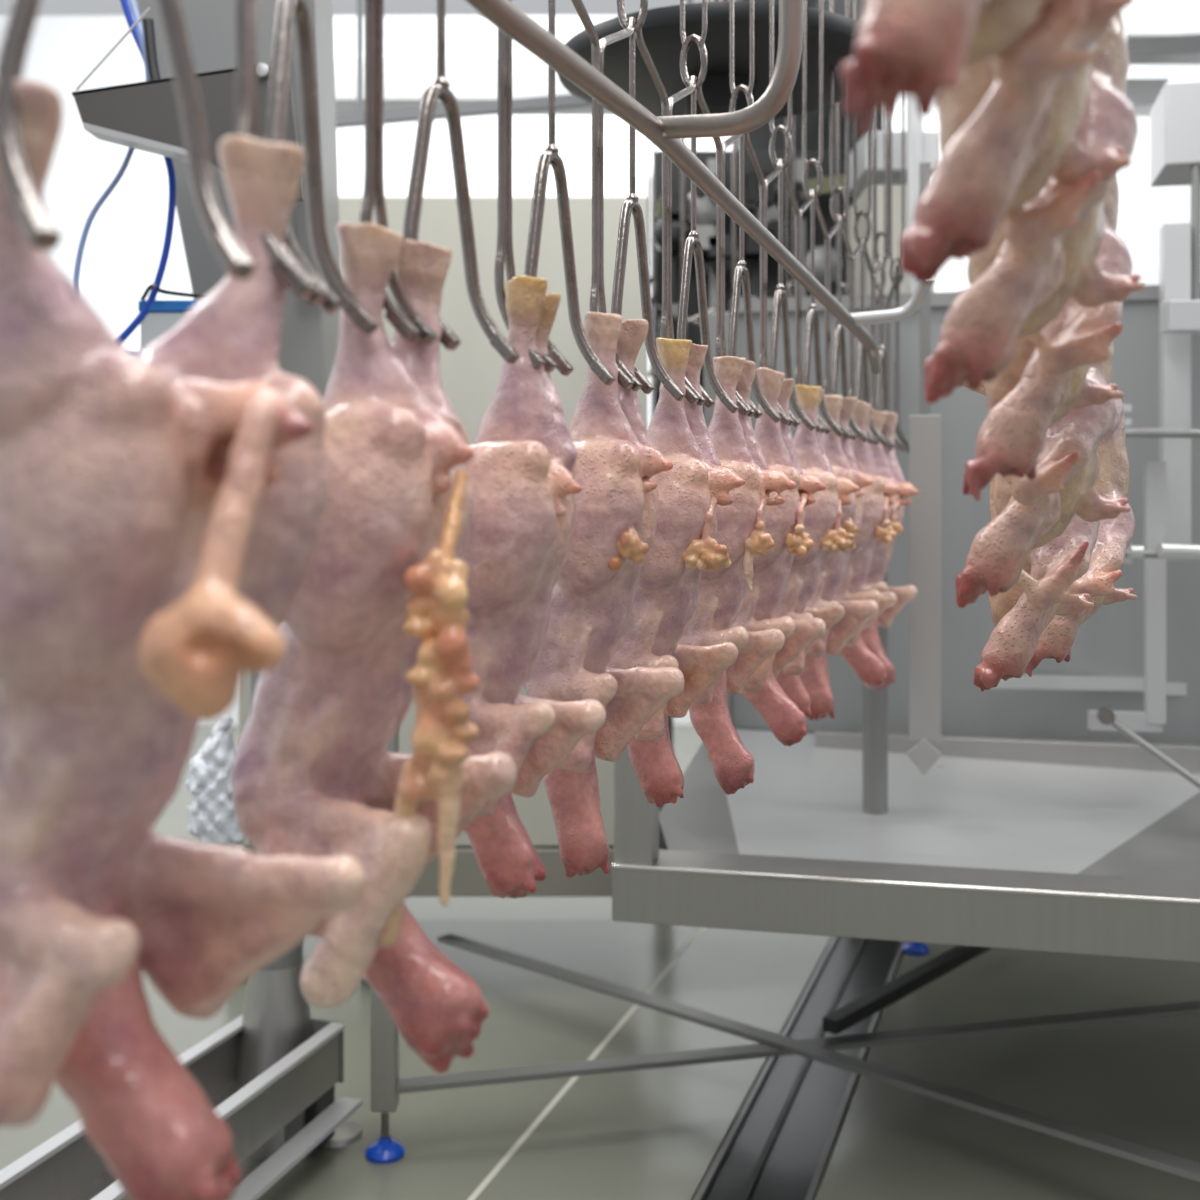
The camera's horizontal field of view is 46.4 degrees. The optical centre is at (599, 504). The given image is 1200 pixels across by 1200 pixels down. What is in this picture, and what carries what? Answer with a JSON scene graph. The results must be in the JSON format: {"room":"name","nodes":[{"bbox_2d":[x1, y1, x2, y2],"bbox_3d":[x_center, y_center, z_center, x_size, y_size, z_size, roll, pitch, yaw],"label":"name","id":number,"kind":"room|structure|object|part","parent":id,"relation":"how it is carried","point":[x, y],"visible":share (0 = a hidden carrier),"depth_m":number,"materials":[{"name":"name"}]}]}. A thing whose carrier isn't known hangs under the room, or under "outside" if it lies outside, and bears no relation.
{"room":"workspace","nodes":[
{"label":"workspace","id":0,"kind":"room"},
{"bbox_2d":[72,7,303,200],"bbox_3d":[-0.722,-0.701,2.564,0.404,0.334,0.272,0,0,0],"label":"chute","id":1,"kind":"object","parent":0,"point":[145,115],"visible":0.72,"depth_m":2.45,"materials":[{"name":"grey metal"}]},
{"bbox_2d":[73,0,149,354],"bbox_3d":[-0.899,-0.619,2.580,0.146,0.700,0.011,0,0,0],"label":"hose","id":2,"kind":"object","parent":1,"relation":"hanging from","point":[133,6],"visible":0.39,"depth_m":2.58,"materials":[{"name":"blue"}]},
{"bbox_2d":[117,0,175,343],"bbox_3d":[-0.887,-0.610,2.620,0.188,0.749,0.014,0,0,0],"label":"hose","id":3,"kind":"object","parent":1,"relation":"attached to","point":[135,323],"visible":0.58,"depth_m":2.62,"materials":[{"name":"blue"}]},
{"bbox_2d":[143,18,160,79],"bbox_3d":[-0.817,-0.818,2.560,0.038,0.140,0.020,0,0,0],"label":"hose","id":4,"kind":"object","parent":1,"relation":"attached to","point":[148,23],"visible":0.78,"depth_m":2.55,"materials":[{"name":"black plastic"}]},
{"bbox_2d":[334,55,614,114],"bbox_3d":[-0.443,-1.893,6.325,1.771,0.199,0.250,0,0,0],"label":"window","id":5,"kind":"structure","parent":0,"point":[471,78],"depth_m":6.20,"materials":[{"name":"white glass"}]},
{"bbox_2d":[336,0,692,128],"bbox_3d":[-0.316,-2.122,5.200,1.378,1.439,0.050,0,0,0],"label":"rail","id":6,"kind":"object","parent":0,"point":[564,101],"visible":0.38,"depth_m":5.17,"materials":[{"name":"metal"}]},
{"bbox_2d":[0,724,1199,1199],"bbox_3d":[1.413,1.360,4.272,18.000,0.120,17.000,0,0,18],"label":"floor","id":7,"kind":"structure","parent":0,"point":[656,1133],"depth_m":3.20,"materials":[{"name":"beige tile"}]},
{"bbox_2d":[0,1015,362,1199],"bbox_3d":[-0.844,1.179,2.131,0.267,0.242,1.729,0,0,17],"label":"metal frame","id":8,"kind":"object","parent":7,"relation":"on","point":[296,1093],"visible":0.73,"depth_m":2.62,"materials":[{"name":"grey metal"}]},
{"bbox_3d":[-0.627,1.119,2.893,0.214,0.122,0.006,0,0,17],"label":"plate","id":9,"kind":"part","parent":8,"relation":"part of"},
{"bbox_3d":[-0.543,1.290,2.885,0.110,0.020,0.110,0,0,0],"label":"foot plate","id":10,"kind":"part","parent":8,"relation":"part of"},
{"bbox_2d":[236,672,313,1160],"bbox_3d":[-0.665,0.575,2.880,0.210,1.450,0.210,0,0,0],"label":"post","id":11,"kind":"object","parent":7,"relation":"on","point":[276,1020],"visible":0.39,"depth_m":2.82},
{"bbox_2d":[185,714,244,845],"bbox_3d":[-0.791,0.580,2.898,0.138,0.291,0.113,0,0,0],"label":"plastic wrap","id":12,"kind":"object","parent":11,"relation":"hanging from","point":[212,815],"visible":0.77,"depth_m":2.87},
{"bbox_2d":[137,0,340,399],"bbox_3d":[-0.754,-0.529,2.975,0.377,1.122,0.389,0,0,0],"label":"column","id":13,"kind":"structure","parent":11,"relation":"on","point":[309,343],"depth_m":2.87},
{"bbox_2d":[138,284,204,349],"bbox_3d":[-0.757,-0.330,2.698,0.275,0.162,0.135,0,0,-37],"label":"sensor box","id":14,"kind":"object","parent":13,"relation":"attached to","point":[163,316],"visible":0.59,"depth_m":2.62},
{"bbox_3d":[-0.808,-0.305,2.660,0.105,0.112,0.080,0,0,0],"label":"casing","id":15,"kind":"part","parent":14,"relation":"part of","materials":[{"name":"grey"}]},
{"bbox_3d":[-0.808,-0.372,2.660,0.111,0.022,0.090,0,0,0],"label":"lid","id":16,"kind":"part","parent":14,"relation":"part of","materials":[{"name":"blue"}]},
{"bbox_2d":[239,197,647,983],"bbox_3d":[-0.444,0.242,4.095,1.142,2.117,0.810,0,0,0],"label":"wall","id":17,"kind":"structure","parent":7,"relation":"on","point":[470,373],"depth_m":3.70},
{"bbox_3d":[-0.415,0.971,4.095,1.064,0.125,0.810,0,0,0],"label":"kick panel","id":18,"kind":"part","parent":17,"relation":"part of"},
{"bbox_2d":[651,0,882,811],"bbox_3d":[0.552,-0.233,4.410,0.771,3.066,0.980,0,0,0],"label":"machinery","id":19,"kind":"object","parent":7,"relation":"on","point":[760,137],"visible":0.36,"depth_m":4.50,"materials":[{"name":"grey metal"}]},
{"bbox_3d":[0.207,0.529,4.550,0.060,1.541,0.060,0,0,0],"label":"support leg","id":20,"kind":"part","parent":19,"relation":"part of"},
{"bbox_3d":[0.310,-0.981,4.360,0.042,0.041,0.060,0,0,0],"label":"machine knob","id":21,"kind":"part","parent":19,"relation":"part of","materials":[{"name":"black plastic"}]},
{"bbox_3d":[0.322,-0.734,4.360,0.036,0.035,0.060,0,0,0],"label":"machine knob","id":22,"kind":"part","parent":19,"relation":"part of","materials":[{"name":"black plastic"}]},
{"bbox_3d":[0.383,-0.988,4.360,0.098,0.095,0.060,0,0,0],"label":"machine knob","id":23,"kind":"part","parent":19,"relation":"part of","materials":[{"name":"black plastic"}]},
{"bbox_3d":[0.460,-0.910,4.360,0.072,0.070,0.060,0,0,0],"label":"machine knob","id":24,"kind":"part","parent":19,"relation":"part of","materials":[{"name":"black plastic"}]},
{"bbox_3d":[0.519,-0.691,4.700,0.685,0.900,0.400,0,0,0],"label":"plate","id":25,"kind":"part","parent":19,"relation":"part of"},
{"bbox_3d":[0.543,-0.839,4.360,0.092,0.090,0.060,0,0,0],"label":"machine knob","id":26,"kind":"part","parent":19,"relation":"part of","materials":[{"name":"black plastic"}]},
{"bbox_3d":[0.703,-1.435,4.760,0.469,0.660,0.280,0,0,0],"label":"plate","id":27,"kind":"part","parent":19,"relation":"part of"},
{"bbox_3d":[0.654,-1.520,4.300,0.125,0.141,0.139,0,0,0],"label":"machine knob","id":28,"kind":"part","parent":19,"relation":"part of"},
{"bbox_3d":[0.749,-1.329,4.000,0.340,0.340,0.160,0,0,0],"label":"motor","id":29,"kind":"part","parent":19,"relation":"part of","materials":[{"name":"grey metal"}]},
{"bbox_2d":[849,96,939,294],"bbox_3d":[0.840,-0.335,3.989,0.207,2.071,0.421,0,0,0],"label":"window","id":30,"kind":"structure","parent":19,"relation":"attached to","point":[921,146],"depth_m":3.90,"materials":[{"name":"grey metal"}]},
{"bbox_3d":[0.840,-0.639,4.050,0.187,0.504,0.300,0,0,0],"label":"casing","id":31,"kind":"part","parent":30,"relation":"part of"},
{"bbox_3d":[0.840,-0.983,4.040,0.207,0.110,0.320,0,0,0],"label":"lid","id":32,"kind":"part","parent":30,"relation":"part of","materials":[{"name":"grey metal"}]},
{"bbox_2d":[365,80,1199,1181],"bbox_3d":[1.641,0.151,3.624,4.098,2.297,2.790,0,0,14],"label":"work platform","id":33,"kind":"object","parent":7,"relation":"on","point":[1057,808],"visible":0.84,"depth_m":3.08,"materials":[{"name":"silver metal"}]},
{"bbox_3d":[-0.430,0.777,2.800,0.050,0.855,0.050,0,0,0],"label":"leg","id":34,"kind":"part","parent":33,"relation":"part of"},
{"bbox_3d":[-0.430,1.240,2.800,0.015,0.100,0.015,0,0,22],"label":"adjusting rod","id":35,"kind":"part","parent":33,"relation":"part of","materials":[{"name":"metal"}]},
{"bbox_3d":[0.071,0.329,2.708,0.075,0.720,0.073,0,0,14],"label":"corner post","id":36,"kind":"part","parent":33,"relation":"part of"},
{"bbox_2d":[465,0,933,373],"bbox_3d":[0.244,-0.403,1.714,0.188,0.318,1.906,0,0,22],"label":"pipe","id":37,"kind":"object","parent":33,"relation":"attached to","point":[666,132],"visible":1,"depth_m":1.39,"materials":[{"name":"metal"}]},
{"bbox_3d":[0.317,0.139,3.746,0.070,1.300,0.070,0,0,13],"label":"corner post","id":38,"kind":"part","parent":33,"relation":"part of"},
{"bbox_3d":[1.173,0.129,3.561,1.680,1.320,0.030,0,0,13],"label":"panel","id":39,"kind":"part","parent":33,"relation":"part of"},
{"bbox_2d":[815,730,1199,773],"bbox_3d":[1.231,0.624,3.419,1.400,0.090,0.040,0,0,14],"label":"table back edge","id":40,"kind":"object","parent":33,"relation":"attached to","point":[1084,754],"depth_m":3.43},
{"bbox_3d":[1.175,-0.222,3.200,0.073,0.016,0.020,0,0,0],"label":"clamp plate","id":41,"kind":"part","parent":33,"relation":"part of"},
{"bbox_3d":[1.175,0.126,3.200,0.073,0.016,0.020,0,0,0],"label":"clamp plate","id":42,"kind":"part","parent":33,"relation":"part of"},
{"bbox_3d":[1.175,-0.190,3.200,0.073,0.016,0.020,0,0,0],"label":"clamp plate","id":43,"kind":"part","parent":33,"relation":"part of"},
{"bbox_3d":[1.185,0.529,2.975,0.241,0.156,0.016,0,0,40],"label":"stay rod","id":44,"kind":"part","parent":33,"relation":"part of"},
{"bbox_3d":[1.192,-0.159,3.050,0.170,0.012,0.170,0,0,13],"label":"dish","id":45,"kind":"part","parent":33,"relation":"part of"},
{"bbox_3d":[1.480,-0.430,3.200,0.377,0.070,0.060,0,0,0],"label":"machine arm","id":46,"kind":"part","parent":33,"relation":"part of","materials":[{"name":"grey metal"}]},
{"bbox_3d":[1.405,-0.619,3.300,0.024,0.365,0.024,0,0,13],"label":"machine rod","id":47,"kind":"part","parent":33,"relation":"part of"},
{"bbox_2d":[693,936,905,1199],"bbox_3d":[0.514,1.304,3.306,0.210,0.016,4.200,0,0,18],"label":"floor drain","id":48,"kind":"object","parent":7,"relation":"in","point":[780,1144],"visible":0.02,"depth_m":3.06,"materials":[{"name":"black"}]},
{"bbox_2d":[0,16,1199,723],"bbox_3d":[0.500,-0.800,8.375,13.000,4.200,0.150,0,0,0],"label":"wall","id":49,"kind":"structure","parent":0,"point":[122,252],"depth_m":8.30,"materials":[{"name":"white"}]},
{"bbox_2d":[1126,78,1169,116],"bbox_3d":[2.309,-1.890,6.500,0.594,0.123,0.200,0,0,0],"label":"beam","id":50,"kind":"structure","parent":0,"point":[1142,93],"depth_m":6.40,"materials":[{"name":"grey metal"}]},
{"bbox_2d":[1121,0,1199,64],"bbox_3d":[2.871,-2.216,6.200,1.971,0.411,0.400,0,0,0],"label":"window","id":51,"kind":"structure","parent":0,"point":[1143,18],"depth_m":6.00,"materials":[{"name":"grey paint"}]},
{"bbox_2d":[1127,34,1199,56],"bbox_3d":[2.680,-1.860,5.600,1.843,0.156,0.060,0,0,0],"label":"rail","id":52,"kind":"object","parent":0,"point":[1188,43],"visible":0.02,"depth_m":5.57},
{"bbox_3d":[0.445,-1.517,1.321,0.625,0.489,1.420,0,0,0],"label":"rail","id":53,"kind":"object","parent":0,"visible":0},
{"bbox_3d":[0.394,-0.999,1.194,0.061,1.013,0.196,0,0,21],"label":"shackle","id":54,"kind":"object","parent":53,"relation":"hanging from","visible":0},
{"bbox_2d":[963,175,1131,500],"bbox_3d":[0.358,-0.286,1.165,0.161,0.566,0.213,0,0,16],"label":"chicken carcass","id":55,"kind":"object","parent":54,"relation":"hanging from","point":[1044,379],"visible":0.38,"depth_m":1.10},
{"bbox_3d":[0.503,-0.789,1.574,0.061,1.013,0.196,0,0,21],"label":"shackle","id":56,"kind":"object","parent":53,"relation":"hanging from","visible":0},
{"bbox_2d":[963,381,1099,691],"bbox_3d":[0.466,-0.079,1.546,0.160,0.561,0.207,0,0,16],"label":"chicken carcass","id":57,"kind":"object","parent":56,"relation":"hanging from","point":[1020,615],"visible":0.36,"depth_m":1.48},
{"bbox_3d":[0.629,-0.785,1.792,0.061,1.013,0.196,0,0,21],"label":"shackle","id":58,"kind":"object","parent":53,"relation":"hanging from","visible":0},
{"bbox_2d":[1025,382,1136,676],"bbox_3d":[0.589,-0.072,1.760,0.161,0.566,0.213,0,0,21],"label":"chicken carcass","id":59,"kind":"object","parent":58,"relation":"hanging from","point":[1115,535],"visible":0.34,"depth_m":1.70},
{"bbox_3d":[0.336,-1.063,1.020,0.061,1.013,0.196,0,0,21],"label":"shackle","id":60,"kind":"object","parent":53,"relation":"hanging from","visible":0},
{"bbox_2d":[924,12,1144,403],"bbox_3d":[0.297,-0.351,0.991,0.161,0.565,0.202,0,0,25],"label":"chicken carcass","id":61,"kind":"object","parent":60,"relation":"hanging from","point":[1042,254],"visible":0.59,"depth_m":0.93},
{"bbox_3d":[0.276,-1.121,0.873,0.061,1.013,0.196,0,0,21],"label":"shackle","id":62,"kind":"object","parent":53,"relation":"hanging from","visible":0},
{"bbox_2d":[900,0,1131,282],"bbox_3d":[0.238,-0.411,0.844,0.160,0.561,0.207,0,0,18],"label":"chicken carcass","id":63,"kind":"object","parent":62,"relation":"hanging from","point":[1011,123],"visible":0.93,"depth_m":0.79},
{"bbox_3d":[0.223,-1.171,0.732,0.061,1.013,0.196,0,0,21],"label":"shackle","id":64,"kind":"object","parent":53,"relation":"hanging from","visible":0},
{"bbox_2d":[839,0,1135,136],"bbox_3d":[0.185,-0.458,0.704,0.159,0.565,0.202,0,0,21],"label":"chicken carcass","id":65,"kind":"object","parent":64,"relation":"hanging from","point":[918,49],"visible":0.92,"depth_m":0.65},
{"label":"shackle","id":66,"kind":"object","parent":53,"relation":"hanging from","visible":0},
{"bbox_2d":[955,341,1130,607],"bbox_3d":[0.411,-0.187,1.336,0.161,0.565,0.202,0,0,30],"label":"chicken carcass","id":67,"kind":"object","parent":66,"relation":"hanging from","point":[1031,514],"visible":0.31,"depth_m":1.27},
{"bbox_3d":[0.423,-1.160,3.516,0.644,0.050,0.840,0,0,0],"label":"rail","id":68,"kind":"object","parent":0,"visible":0},
{"bbox_2d":[647,138,715,394],"bbox_3d":[0.197,-0.644,3.802,0.273,1.013,0.061,0,0,-30],"label":"shackle","id":69,"kind":"object","parent":68,"relation":"hanging from","point":[651,372],"visible":0.3,"depth_m":3.76,"materials":[{"name":"metal"}]},
{"bbox_3d":[0.137,-0.448,3.753,0.013,0.195,0.014,0,0,-30],"label":"thin stem","id":70,"kind":"part","parent":69,"relation":"part of","materials":[{"name":"metal"}]},
{"bbox_3d":[0.228,-0.516,3.806,0.215,0.081,0.010,0,0,-30],"label":"chevron arm","id":71,"kind":"part","parent":69,"relation":"part of","materials":[{"name":"metal"}]},
{"bbox_2d":[679,138,699,325],"bbox_3d":[0.302,-0.624,3.893,0.273,1.013,0.061,0,0,-7],"label":"shackle","id":72,"kind":"object","parent":68,"relation":"hanging from","point":[682,175],"visible":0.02,"depth_m":3.86,"materials":[{"name":"metal"}]},
{"bbox_3d":[0.332,-0.496,3.884,0.215,0.081,0.010,0,0,-7],"label":"chevron arm","id":73,"kind":"part","parent":72,"relation":"part of","materials":[{"name":"metal"}]},
{"bbox_2d":[732,141,735,287],"bbox_3d":[0.451,-0.634,3.904,0.273,1.013,0.061,0,0,15],"label":"shackle","id":74,"kind":"object","parent":68,"relation":"hanging from","point":[734,143],"visible":0.02,"depth_m":3.90,"materials":[{"name":"metal"}]},
{"bbox_2d":[785,116,793,297],"bbox_3d":[0.587,-0.654,3.817,0.273,1.013,0.061,0,0,44],"label":"shackle","id":75,"kind":"object","parent":68,"relation":"hanging from","point":[789,289],"visible":0.14,"depth_m":3.85,"materials":[{"name":"metal"}]},
{"bbox_2d":[836,103,879,427],"bbox_3d":[0.678,-0.624,3.647,0.061,1.013,0.273,0,0,-17],"label":"shackle","id":76,"kind":"object","parent":68,"relation":"hanging from","point":[845,286],"visible":0.12,"depth_m":3.71,"materials":[{"name":"metal"}]},
{"bbox_3d":[0.675,-0.496,3.615,0.010,0.081,0.215,0,0,-17],"label":"chevron arm","id":77,"kind":"part","parent":76,"relation":"part of","materials":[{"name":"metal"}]},
{"bbox_2d":[872,112,898,449],"bbox_3d":[0.716,-0.644,3.449,0.061,1.013,0.273,0,0,0],"label":"shackle","id":78,"kind":"object","parent":68,"relation":"hanging from","point":[887,300],"visible":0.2,"depth_m":3.52,"materials":[{"name":"metal"}]},
{"bbox_3d":[0.704,-0.448,3.525,0.014,0.195,0.013,0,0,0],"label":"thin stem","id":79,"kind":"part","parent":78,"relation":"part of","materials":[{"name":"metal"}]},
{"bbox_3d":[0.704,-0.516,3.420,0.010,0.081,0.215,0,0,0],"label":"chevron arm","id":80,"kind":"part","parent":78,"relation":"part of","materials":[{"name":"metal"}]},
{"bbox_2d":[889,95,908,453],"bbox_3d":[0.702,-0.624,3.249,0.061,1.013,0.273,0,0,11],"label":"shackle","id":81,"kind":"object","parent":68,"relation":"hanging from","point":[899,274],"visible":0.77,"depth_m":3.32,"materials":[{"name":"metal"}]},
{"bbox_3d":[0.684,-0.496,3.223,0.010,0.081,0.215,0,0,11],"label":"chevron arm","id":82,"kind":"part","parent":81,"relation":"part of","materials":[{"name":"metal"}]},
{"bbox_3d":[0.099,-1.160,1.706,1.201,0.070,3.012,0,0,0],"label":"rail","id":83,"kind":"object","parent":68,"relation":"attached to","visible":0},
{"bbox_2d":[0,0,254,279],"bbox_3d":[-0.288,-0.624,0.640,0.061,1.013,0.273,0,0,39],"label":"shackle","id":84,"kind":"object","parent":83,"relation":"hanging from","point":[32,215],"visible":1,"depth_m":0.72,"materials":[{"name":"metal"}]},
{"bbox_2d":[0,78,365,1199],"bbox_3d":[-0.250,0.092,0.748,0.227,0.598,0.211,0,0,5],"label":"chicken carcass","id":85,"kind":"object","parent":84,"relation":"hanging from","point":[163,505],"visible":0.99,"depth_m":0.72},
{"bbox_2d":[233,0,378,335],"bbox_3d":[-0.191,-0.624,0.839,0.061,1.013,0.273,0,0,3],"label":"shackle","id":86,"kind":"object","parent":83,"relation":"hanging from","point":[290,264],"visible":0.86,"depth_m":0.88,"materials":[{"name":"metal"}]},
{"bbox_2d":[360,0,519,363],"bbox_3d":[-0.143,-0.624,1.048,0.061,1.013,0.273,0,0,21],"label":"shackle","id":87,"kind":"object","parent":83,"relation":"hanging from","point":[409,324],"visible":0.8,"depth_m":1.07,"materials":[{"name":"metal"}]},
{"bbox_2d":[231,222,516,1073],"bbox_3d":[-0.164,0.100,1.018,0.220,0.596,0.185,0,0,21],"label":"chicken carcass","id":88,"kind":"object","parent":87,"relation":"hanging from","point":[378,622],"visible":0.94,"depth_m":0.97},
{"bbox_3d":[-0.128,-0.427,1.124,0.014,0.195,0.013,0,0,21],"label":"thin stem","id":89,"kind":"part","parent":87,"relation":"part of","materials":[{"name":"metal"}]},
{"bbox_2d":[494,0,614,385],"bbox_3d":[-0.062,-0.624,1.258,0.061,1.013,0.273,0,0,21],"label":"shackle","id":90,"kind":"object","parent":83,"relation":"hanging from","point":[554,359],"visible":0.81,"depth_m":1.29,"materials":[{"name":"metal"}]},
{"bbox_2d":[461,275,605,897],"bbox_3d":[-0.083,0.076,1.232,0.159,0.544,0.161,0,0,33],"label":"chicken carcass","id":91,"kind":"object","parent":90,"relation":"hanging from","point":[522,467],"visible":0.71,"depth_m":1.20},
{"bbox_3d":[-0.046,-0.427,1.334,0.014,0.195,0.013,0,0,21],"label":"thin stem","id":92,"kind":"part","parent":90,"relation":"part of","materials":[{"name":"metal"}]},
{"bbox_2d":[571,0,685,400],"bbox_3d":[0.020,-0.624,1.468,0.061,1.013,0.273,0,0,21],"label":"shackle","id":93,"kind":"object","parent":83,"relation":"hanging from","point":[627,380],"visible":0.76,"depth_m":1.50,"materials":[{"name":"metal"}]},
{"bbox_3d":[-0.002,-0.496,1.446,0.010,0.081,0.215,0,0,21],"label":"chevron arm","id":94,"kind":"part","parent":93,"relation":"part of","materials":[{"name":"metal"}]},
{"bbox_2d":[524,312,683,877],"bbox_3d":[0.001,0.096,1.439,0.164,0.581,0.164,0,0,21],"label":"chicken carcass","id":95,"kind":"object","parent":93,"relation":"hanging from","point":[592,599],"visible":0.8,"depth_m":1.40},
{"bbox_3d":[0.036,-0.427,1.544,0.014,0.195,0.013,0,0,21],"label":"thin stem","id":96,"kind":"part","parent":93,"relation":"part of","materials":[{"name":"metal"}]},
{"bbox_2d":[635,0,738,412],"bbox_3d":[0.101,-0.624,1.678,0.061,1.013,0.273,0,0,21],"label":"shackle","id":97,"kind":"object","parent":83,"relation":"hanging from","point":[692,243],"visible":0.72,"depth_m":1.72,"materials":[{"name":"metal"}]},
{"bbox_3d":[0.079,-0.496,1.656,0.010,0.081,0.215,0,0,21],"label":"chevron arm","id":98,"kind":"part","parent":97,"relation":"part of","materials":[{"name":"metal"}]},
{"bbox_2d":[607,338,744,806],"bbox_3d":[0.089,0.080,1.647,0.176,0.550,0.159,0,0,28],"label":"chicken carcass","id":99,"kind":"object","parent":97,"relation":"hanging from","point":[685,545],"visible":0.74,"depth_m":1.61},
{"bbox_3d":[0.117,-0.427,1.754,0.014,0.195,0.013,0,0,21],"label":"thin stem","id":100,"kind":"part","parent":97,"relation":"part of","materials":[{"name":"metal"}]},
{"bbox_2d":[557,0,859,118],"bbox_3d":[0.235,-1.095,2.720,0.640,0.700,0.640,0,0,0],"label":"wheel","id":101,"kind":"object","parent":83,"relation":"attached to","point":[661,27],"visible":0.53,"depth_m":2.55,"materials":[{"name":"metal"}]},
{"bbox_2d":[696,0,781,422],"bbox_3d":[0.183,-0.624,1.888,0.061,1.013,0.273,0,0,21],"label":"shackle","id":102,"kind":"object","parent":83,"relation":"hanging from","point":[741,272],"visible":0.66,"depth_m":1.93,"materials":[{"name":"metal"}]},
{"bbox_3d":[0.161,-0.496,1.866,0.010,0.081,0.215,0,0,21],"label":"chevron arm","id":103,"kind":"part","parent":102,"relation":"part of","materials":[{"name":"metal"}]},
{"bbox_2d":[678,356,796,794],"bbox_3d":[0.173,0.095,1.856,0.184,0.576,0.161,0,0,21],"label":"chicken carcass","id":104,"kind":"object","parent":102,"relation":"hanging from","point":[741,524],"visible":0.68,"depth_m":1.82},
{"bbox_3d":[0.199,-0.427,1.964,0.014,0.195,0.013,0,0,21],"label":"thin stem","id":105,"kind":"part","parent":102,"relation":"part of","materials":[{"name":"metal"}]},
{"bbox_2d":[744,0,815,430],"bbox_3d":[0.265,-0.624,2.098,0.061,1.013,0.273,0,0,21],"label":"shackle","id":106,"kind":"object","parent":83,"relation":"hanging from","point":[780,297],"visible":0.73,"depth_m":2.15,"materials":[{"name":"metal"}]},
{"bbox_3d":[0.242,-0.496,2.076,0.010,0.081,0.215,0,0,21],"label":"chevron arm","id":107,"kind":"part","parent":106,"relation":"part of","materials":[{"name":"metal"}]},
{"bbox_2d":[731,367,825,745],"bbox_3d":[0.249,0.078,2.068,0.172,0.553,0.164,0,0,21],"label":"chicken carcass","id":108,"kind":"object","parent":106,"relation":"hanging from","point":[785,521],"visible":0.71,"depth_m":2.03},
{"bbox_3d":[0.281,-0.427,2.174,0.014,0.195,0.013,0,0,21],"label":"thin stem","id":109,"kind":"part","parent":106,"relation":"part of","materials":[{"name":"metal"}]},
{"bbox_2d":[783,0,844,436],"bbox_3d":[0.346,-0.624,2.308,0.061,1.013,0.273,0,0,21],"label":"shackle","id":110,"kind":"object","parent":83,"relation":"hanging from","point":[812,319],"visible":0.71,"depth_m":2.38,"materials":[{"name":"metal"}]},
{"bbox_3d":[0.324,-0.496,2.286,0.010,0.081,0.215,0,0,21],"label":"chevron arm","id":111,"kind":"part","parent":110,"relation":"part of","materials":[{"name":"metal"}]},
{"bbox_3d":[0.362,-0.427,2.384,0.014,0.195,0.013,0,0,21],"label":"thin stem","id":112,"kind":"part","parent":110,"relation":"part of","materials":[{"name":"metal"}]},
{"bbox_2d":[772,384,859,719],"bbox_3d":[0.334,0.080,2.276,0.176,0.550,0.159,0,0,20],"label":"chicken carcass","id":113,"kind":"object","parent":110,"relation":"hanging from","point":[822,518],"visible":0.61,"depth_m":2.23},
{"bbox_2d":[815,0,867,442],"bbox_3d":[0.428,-0.624,2.518,0.061,1.013,0.273,0,0,21],"label":"shackle","id":114,"kind":"object","parent":83,"relation":"hanging from","point":[839,344],"visible":0.75,"depth_m":2.58,"materials":[{"name":"metal"}]},
{"bbox_3d":[0.406,-0.496,2.496,0.010,0.081,0.215,0,0,21],"label":"chevron arm","id":115,"kind":"part","parent":114,"relation":"part of","materials":[{"name":"metal"}]},
{"bbox_2d":[800,395,878,719],"bbox_3d":[0.409,0.096,2.490,0.164,0.581,0.164,0,0,28],"label":"chicken carcass","id":116,"kind":"object","parent":114,"relation":"hanging from","point":[839,451],"visible":0.49,"depth_m":2.48},
{"bbox_3d":[0.444,-0.427,2.594,0.014,0.195,0.013,0,0,21],"label":"thin stem","id":117,"kind":"part","parent":114,"relation":"part of","materials":[{"name":"metal"}]},
{"bbox_2d":[841,0,888,446],"bbox_3d":[0.509,-0.624,2.728,0.061,1.013,0.273,0,0,21],"label":"shackle","id":118,"kind":"object","parent":83,"relation":"hanging from","point":[874,437],"visible":0.66,"depth_m":2.79,"materials":[{"name":"metal"}]},
{"bbox_3d":[0.487,-0.496,2.706,0.010,0.081,0.215,0,0,21],"label":"chevron arm","id":119,"kind":"part","parent":118,"relation":"part of","materials":[{"name":"metal"}]},
{"bbox_3d":[0.525,-0.427,2.804,0.014,0.195,0.013,0,0,21],"label":"thin stem","id":120,"kind":"part","parent":118,"relation":"part of","materials":[{"name":"metal"}]},
{"bbox_2d":[833,400,901,689],"bbox_3d":[0.494,0.078,2.697,0.172,0.553,0.164,0,0,16],"label":"chicken carcass","id":121,"kind":"object","parent":118,"relation":"hanging from","point":[871,671],"visible":0.59,"depth_m":2.66},
{"bbox_2d":[864,106,905,450],"bbox_3d":[0.591,-0.624,2.938,0.061,1.013,0.273,0,0,21],"label":"shackle","id":122,"kind":"object","parent":83,"relation":"hanging from","point":[878,381],"visible":0.73,"depth_m":3.01,"materials":[{"name":"metal"}]},
{"bbox_3d":[0.569,-0.496,2.916,0.010,0.081,0.215,0,0,21],"label":"chevron arm","id":123,"kind":"part","parent":122,"relation":"part of","materials":[{"name":"metal"}]},
{"bbox_3d":[0.607,-0.427,3.014,0.014,0.195,0.013,0,0,21],"label":"thin stem","id":124,"kind":"part","parent":122,"relation":"part of","materials":[{"name":"metal"}]},
{"bbox_2d":[858,411,919,689],"bbox_3d":[0.580,0.095,2.906,0.184,0.576,0.161,0,0,34],"label":"chicken carcass","id":125,"kind":"object","parent":122,"relation":"hanging from","point":[888,468],"visible":0.47,"depth_m":2.89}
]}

